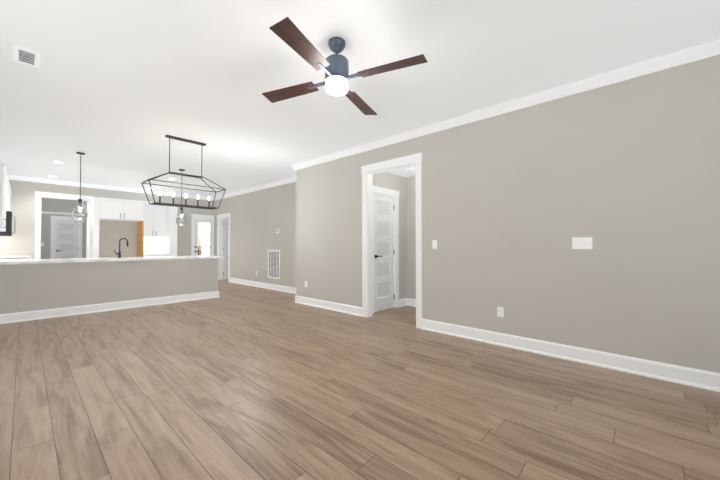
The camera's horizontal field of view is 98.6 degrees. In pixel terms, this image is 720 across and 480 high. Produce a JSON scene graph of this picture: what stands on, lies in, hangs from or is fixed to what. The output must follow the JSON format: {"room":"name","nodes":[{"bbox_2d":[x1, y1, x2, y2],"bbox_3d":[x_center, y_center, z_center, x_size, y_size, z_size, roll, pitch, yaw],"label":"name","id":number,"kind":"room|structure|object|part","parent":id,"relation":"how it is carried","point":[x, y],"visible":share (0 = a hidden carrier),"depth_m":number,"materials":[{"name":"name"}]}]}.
{"room":"living room","nodes":[
{"label":"living room","id":0,"kind":"room"},
{"bbox_2d":[0,255,30,257],"bbox_3d":[-7.418,0.354,6.529,1.634,0.038,0.646,-1,-1,43],"label":"countertop","id":1,"kind":"structure","parent":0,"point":[22,255],"depth_m":6.58,"materials":[{"name":"white stone"}]},
{"bbox_2d":[0,279,719,479],"bbox_3d":[-3.426,1.269,6.808,16.520,0.060,6.730,-1,-1,43],"label":"floor","id":2,"kind":"structure","parent":0,"point":[234,381],"depth_m":2.22,"materials":[{"name":"brown wood"}]},
{"bbox_2d":[0,257,29,258],"bbox_3d":[-6.532,0.728,5.714,0.754,0.990,0.635,-1,-1,43],"label":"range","id":3,"kind":"object","parent":2,"relation":"on","point":[13,257],"visible":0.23,"depth_m":5.90,"materials":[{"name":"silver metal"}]},
{"bbox_2d":[0,258,217,313],"bbox_3d":[-4.311,0.793,5.558,0.120,0.855,3.438,-1,-1,43],"label":"wall","id":4,"kind":"structure","parent":2,"relation":"on","point":[28,287],"depth_m":5.29,"materials":[{"name":"beige paint"}]},
{"bbox_2d":[0,291,219,323],"bbox_3d":[-4.503,1.154,5.750,0.730,0.140,3.468,-1,-1,43],"label":"baseboard","id":5,"kind":"structure","parent":4,"relation":"attached to","point":[46,313],"depth_m":5.28,"materials":[{"name":"white paint"}]},
{"bbox_2d":[36,258,209,263],"bbox_3d":[-4.359,0.798,6.054,0.618,0.860,2.768,-1,-1,43],"label":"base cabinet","id":6,"kind":"object","parent":2,"relation":"on","point":[168,258],"depth_m":5.05,"materials":[{"name":"white"}]},
{"bbox_2d":[0,254,219,264],"bbox_3d":[-4.500,0.345,5.767,0.845,0.042,3.476,-1,-1,43],"label":"countertop","id":7,"kind":"structure","parent":6,"relation":"on","point":[23,260],"depth_m":5.21,"materials":[{"name":"white stone"}]},
{"bbox_2d":[114,238,128,257],"bbox_3d":[-4.468,0.135,5.795,0.064,0.377,0.226,-1,-1,43],"label":"faucet","id":8,"kind":"object","parent":7,"relation":"on","point":[119,253],"depth_m":5.77,"materials":[{"name":"brown metal"}]},
{"bbox_2d":[136,254,159,257],"bbox_3d":[-6.007,0.838,8.804,0.620,0.860,0.360,-1,-1,43],"label":"base cabinet","id":9,"kind":"object","parent":2,"relation":"on","point":[138,255],"depth_m":8.53,"materials":[{"name":"white wood"}]},
{"bbox_2d":[160,254,167,257],"bbox_3d":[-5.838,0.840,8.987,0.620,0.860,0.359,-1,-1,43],"label":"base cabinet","id":10,"kind":"object","parent":2,"relation":"on","point":[161,255],"depth_m":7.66,"materials":[{"name":"white wood"}]},
{"bbox_2d":[164,206,177,257],"bbox_3d":[-5.645,0.103,9.200,0.630,2.340,0.200,-1,-1,43],"label":"tall cabinet","id":11,"kind":"object","parent":2,"relation":"on","point":[170,242],"depth_m":8.99,"materials":[{"name":"white wood"}]},
{"bbox_3d":[-5.968,0.102,7.059,3.058,0.480,3.389,-1,-1,43],"label":"backsplash panel","id":12,"kind":"part","parent":11,"relation":"part of","materials":[{"name":"tile"}]},
{"bbox_2d":[0,55,719,372],"bbox_3d":[-3.426,-0.131,6.828,16.520,2.740,6.730,-1,-1,43],"label":"wall","id":13,"kind":"structure","parent":0,"point":[625,175],"depth_m":3.28,"materials":[{"name":"beige paint"}]},
{"bbox_2d":[0,162,7,229],"bbox_3d":[-5.682,-0.651,4.729,1.006,0.960,0.326,-1,-1,43],"label":"upper cabinet","id":14,"kind":"object","parent":13,"relation":"attached to","point":[3,173],"depth_m":4.79,"materials":[{"name":"white wood"}]},
{"bbox_2d":[0,211,15,235],"bbox_3d":[-6.604,-0.305,5.652,0.754,0.435,0.425,-1,-1,43],"label":"microwave","id":15,"kind":"object","parent":13,"relation":"attached to","point":[9,218],"visible":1,"depth_m":5.50,"materials":[{"name":"black metal"}]},
{"bbox_3d":[-6.489,-0.306,5.776,0.720,0.410,0.007,-1,-1,43],"label":"door","id":16,"kind":"part","parent":15,"relation":"part of","materials":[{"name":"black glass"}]},
{"bbox_3d":[-6.629,-0.304,5.934,0.016,0.354,0.044,-1,-1,43],"label":"handle","id":17,"kind":"part","parent":15,"relation":"part of","materials":[{"name":"silver metal"}]},
{"bbox_2d":[8,198,9,229],"bbox_3d":[-7.526,-0.627,6.426,0.655,0.960,0.326,-1,-1,43],"label":"upper cabinet","id":18,"kind":"object","parent":13,"relation":"attached to","point":[8,198],"depth_m":6.33,"materials":[{"name":"white wood"}]},
{"bbox_2d":[8,186,11,197],"bbox_3d":[-7.124,-0.632,6.056,0.658,0.960,0.326,-1,-1,43],"label":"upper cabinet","id":19,"kind":"object","parent":13,"relation":"attached to","point":[9,188],"depth_m":6.40,"materials":[{"name":"white wood"}]},
{"bbox_2d":[55,220,78,258],"bbox_3d":[-10.225,0.279,10.805,0.141,2.019,0.598,-1,-1,43],"label":"hall door","id":20,"kind":"structure","parent":13,"relation":"in","point":[66,239],"depth_m":10.79,"materials":[{"name":"white paint"}]},
{"bbox_2d":[8,175,211,199],"bbox_3d":[-6.558,-1.426,8.643,0.078,0.098,4.710,-1,-1,43],"label":"crown molding","id":21,"kind":"structure","parent":13,"relation":"attached to","point":[11,177],"depth_m":8.15,"materials":[{"name":"white paint"}]},
{"bbox_2d":[96,198,143,221],"bbox_3d":[-6.457,-0.814,8.339,0.620,0.530,0.934,-1,-1,43],"label":"upper cabinet","id":22,"kind":"object","parent":13,"relation":"attached to","point":[111,209],"depth_m":8.08,"materials":[{"name":"white wood"}]},
{"bbox_3d":[-6.143,0.360,8.656,0.630,1.810,0.018,-1,-1,43],"label":"fridge panel","id":23,"kind":"part","parent":22,"relation":"part of","materials":[{"name":"brown wood"}]},
{"bbox_2d":[137,202,167,237],"bbox_3d":[-6.026,-0.589,9.011,0.340,0.960,0.609,-1,-1,43],"label":"upper cabinet","id":24,"kind":"object","parent":13,"relation":"attached to","point":[156,232],"depth_m":8.90,"materials":[{"name":"white wood"}]},
{"bbox_2d":[195,218,212,255],"bbox_3d":[-5.161,0.271,10.228,0.115,2.019,0.604,-1,-1,43],"label":"exterior door","id":25,"kind":"structure","parent":13,"relation":"in","point":[198,220],"depth_m":10.25,"materials":[{"name":"white paint"}]},
{"bbox_3d":[-5.173,0.081,10.262,0.008,1.365,0.404,-1,-1,43],"label":"exterior door glass pane","id":26,"kind":"part","parent":25,"relation":"part of","materials":[{"name":"glass"}]},
{"bbox_2d":[223,218,228,279],"bbox_3d":[-4.277,0.275,10.501,0.141,2.019,0.718,-1,-1,43],"label":"room door","id":27,"kind":"structure","parent":13,"relation":"in","point":[225,243],"depth_m":10.28,"materials":[{"name":"white paint"}]},
{"bbox_2d":[212,176,296,200],"bbox_3d":[-2.908,-1.427,8.553,5.570,0.098,0.078,-1,-1,43],"label":"crown molding","id":28,"kind":"structure","parent":13,"relation":"attached to","point":[294,179],"depth_m":8.34,"materials":[{"name":"white paint"}]},
{"bbox_2d":[229,278,295,293],"bbox_3d":[-2.437,1.188,8.115,4.335,0.140,0.030,-1,-1,43],"label":"baseboard","id":29,"kind":"structure","parent":13,"relation":"attached to","point":[287,289],"depth_m":8.14,"materials":[{"name":"white paint"}]},
{"bbox_2d":[268,250,279,278],"bbox_3d":[-2.205,0.605,7.922,0.540,0.720,0.013,-1,-1,43],"label":"air vent","id":30,"kind":"object","parent":13,"relation":"in","point":[274,264],"visible":1,"depth_m":7.91,"materials":[{"name":"white plastic"}]},
{"bbox_2d":[295,295,361,316],"bbox_3d":[-0.634,1.151,5.572,1.825,0.140,0.030,-1,-1,43],"label":"baseboard","id":31,"kind":"structure","parent":13,"relation":"attached to","point":[353,310],"depth_m":5.47,"materials":[{"name":"white paint"}]},
{"bbox_2d":[374,194,394,311],"bbox_3d":[0.410,0.202,5.467,0.141,2.019,0.588,-1,-1,43],"label":"closet door","id":32,"kind":"structure","parent":13,"relation":"in","point":[384,296],"depth_m":5.46,"materials":[{"name":"white paint"}]},
{"bbox_2d":[405,298,415,306],"bbox_3d":[1.808,1.143,5.024,2.560,0.140,0.030,-1,-1,43],"label":"baseboard","id":33,"kind":"structure","parent":13,"relation":"attached to","point":[408,301],"depth_m":5.81,"materials":[{"name":"white paint"}]},
{"bbox_2d":[432,240,436,248],"bbox_3d":[0.989,0.050,4.106,0.070,0.115,0.012,-1,-1,43],"label":"light switch","id":34,"kind":"object","parent":13,"relation":"attached to","point":[434,244],"visible":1,"depth_m":4.11,"materials":[{"name":"white plastic"}]},
{"bbox_2d":[497,306,503,316],"bbox_3d":[1.601,0.812,3.534,0.070,0.115,0.008,-1,-1,43],"label":"outlet","id":35,"kind":"object","parent":13,"relation":"attached to","point":[500,311],"visible":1,"depth_m":3.53,"materials":[{"name":"white plastic"}]},
{"bbox_2d":[291,38,719,170],"bbox_3d":[0.927,-1.491,4.140,6.208,0.098,0.078,-1,-1,43],"label":"crown molding","id":36,"kind":"structure","parent":13,"relation":"attached to","point":[704,50],"depth_m":3.18,"materials":[{"name":"white paint"}]},
{"bbox_2d":[421,319,719,391],"bbox_3d":[2.023,1.116,3.127,3.215,0.140,0.030,-1,-1,43],"label":"baseboard","id":37,"kind":"structure","parent":13,"relation":"attached to","point":[698,378],"depth_m":2.96,"materials":[{"name":"white paint"}]},
{"bbox_2d":[572,237,591,248],"bbox_3d":[2.166,0.025,3.022,0.162,0.115,0.012,-1,-1,43],"label":"light switch","id":38,"kind":"object","parent":13,"relation":"attached to","point":[581,242],"visible":1,"depth_m":3.02,"materials":[{"name":"white plastic"}]},
{"bbox_2d":[0,0,719,196],"bbox_3d":[-3.426,-1.391,6.846,16.520,0.380,6.730,-1,-1,43],"label":"ceiling","id":39,"kind":"structure","parent":0,"point":[115,91],"depth_m":2.84,"materials":[{"name":"white paint"}]},
{"bbox_2d":[12,44,40,68],"bbox_3d":[-2.826,-1.552,2.627,0.320,0.018,0.160,-1,-1,43],"label":"ceiling vent","id":40,"kind":"object","parent":39,"relation":"in","point":[26,56],"visible":0.98,"depth_m":2.61,"materials":[{"name":"white plastic"}]},
{"bbox_2d":[72,152,87,221],"bbox_3d":[-4.840,-0.921,5.362,0.208,1.199,0.208,-1,-1,43],"label":"pendant light","id":41,"kind":"object","parent":39,"relation":"hanging from","point":[79,201],"visible":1,"depth_m":5.35,"materials":[{"name":"clear glass"}]},
{"bbox_3d":[-4.840,-0.499,5.356,0.208,0.355,0.208,-1,-1,43],"label":"lamp shade","id":42,"kind":"part","parent":41,"relation":"part of","materials":[{"name":"clear glass"}]},
{"bbox_2d":[176,169,186,225],"bbox_3d":[-3.771,-0.904,6.553,0.208,1.199,0.208,-1,-1,43],"label":"pendant light","id":43,"kind":"object","parent":39,"relation":"hanging from","point":[181,209],"visible":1,"depth_m":6.54,"materials":[{"name":"clear glass"}]},
{"bbox_3d":[-3.771,-0.482,6.546,0.208,0.355,0.208,-1,-1,43],"label":"lamp shade","id":44,"kind":"part","parent":43,"relation":"part of","materials":[{"name":"clear glass"}]},
{"bbox_2d":[141,135,225,209],"bbox_3d":[-2.632,-1.022,4.690,0.384,1.018,1.053,-1,-1,43],"label":"lantern chandelier","id":45,"kind":"object","parent":39,"relation":"hanging from","point":[182,174],"visible":1,"depth_m":4.65,"materials":[{"name":"brown metal"}]},
{"bbox_2d":[262,17,427,114],"bbox_3d":[-0.182,-1.367,2.440,1.086,0.392,1.086,0,-1,-20],"label":"ceiling fan","id":46,"kind":"object","parent":39,"relation":"hanging from","point":[334,67],"visible":1,"depth_m":2.35,"materials":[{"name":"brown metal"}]},
{"bbox_3d":[-0.182,-1.210,2.438,0.180,0.079,0.180,-1,-1,43],"label":"lamp shade","id":47,"kind":"part","parent":46,"relation":"part of","materials":[{"name":"white glass"}]},
{"bbox_3d":[-5.379,1.366,12.024,2.580,0.095,4.500,-1,-1,43],"label":"ground","id":48,"kind":"structure","parent":0,"visible":0},
{"bbox_2d":[198,223,200,255],"bbox_3d":[-6.313,-0.303,10.665,2.079,3.205,2.000,-1,-1,43],"label":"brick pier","id":49,"kind":"object","parent":48,"relation":"on","point":[199,236],"depth_m":11.72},
{"bbox_2d":[198,246,209,255],"bbox_3d":[-5.279,0.766,12.348,0.050,1.105,2.500,-1,-1,43],"label":"railing","id":50,"kind":"object","parent":48,"relation":"on","point":[204,250],"depth_m":11.69,"materials":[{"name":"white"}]}
]}

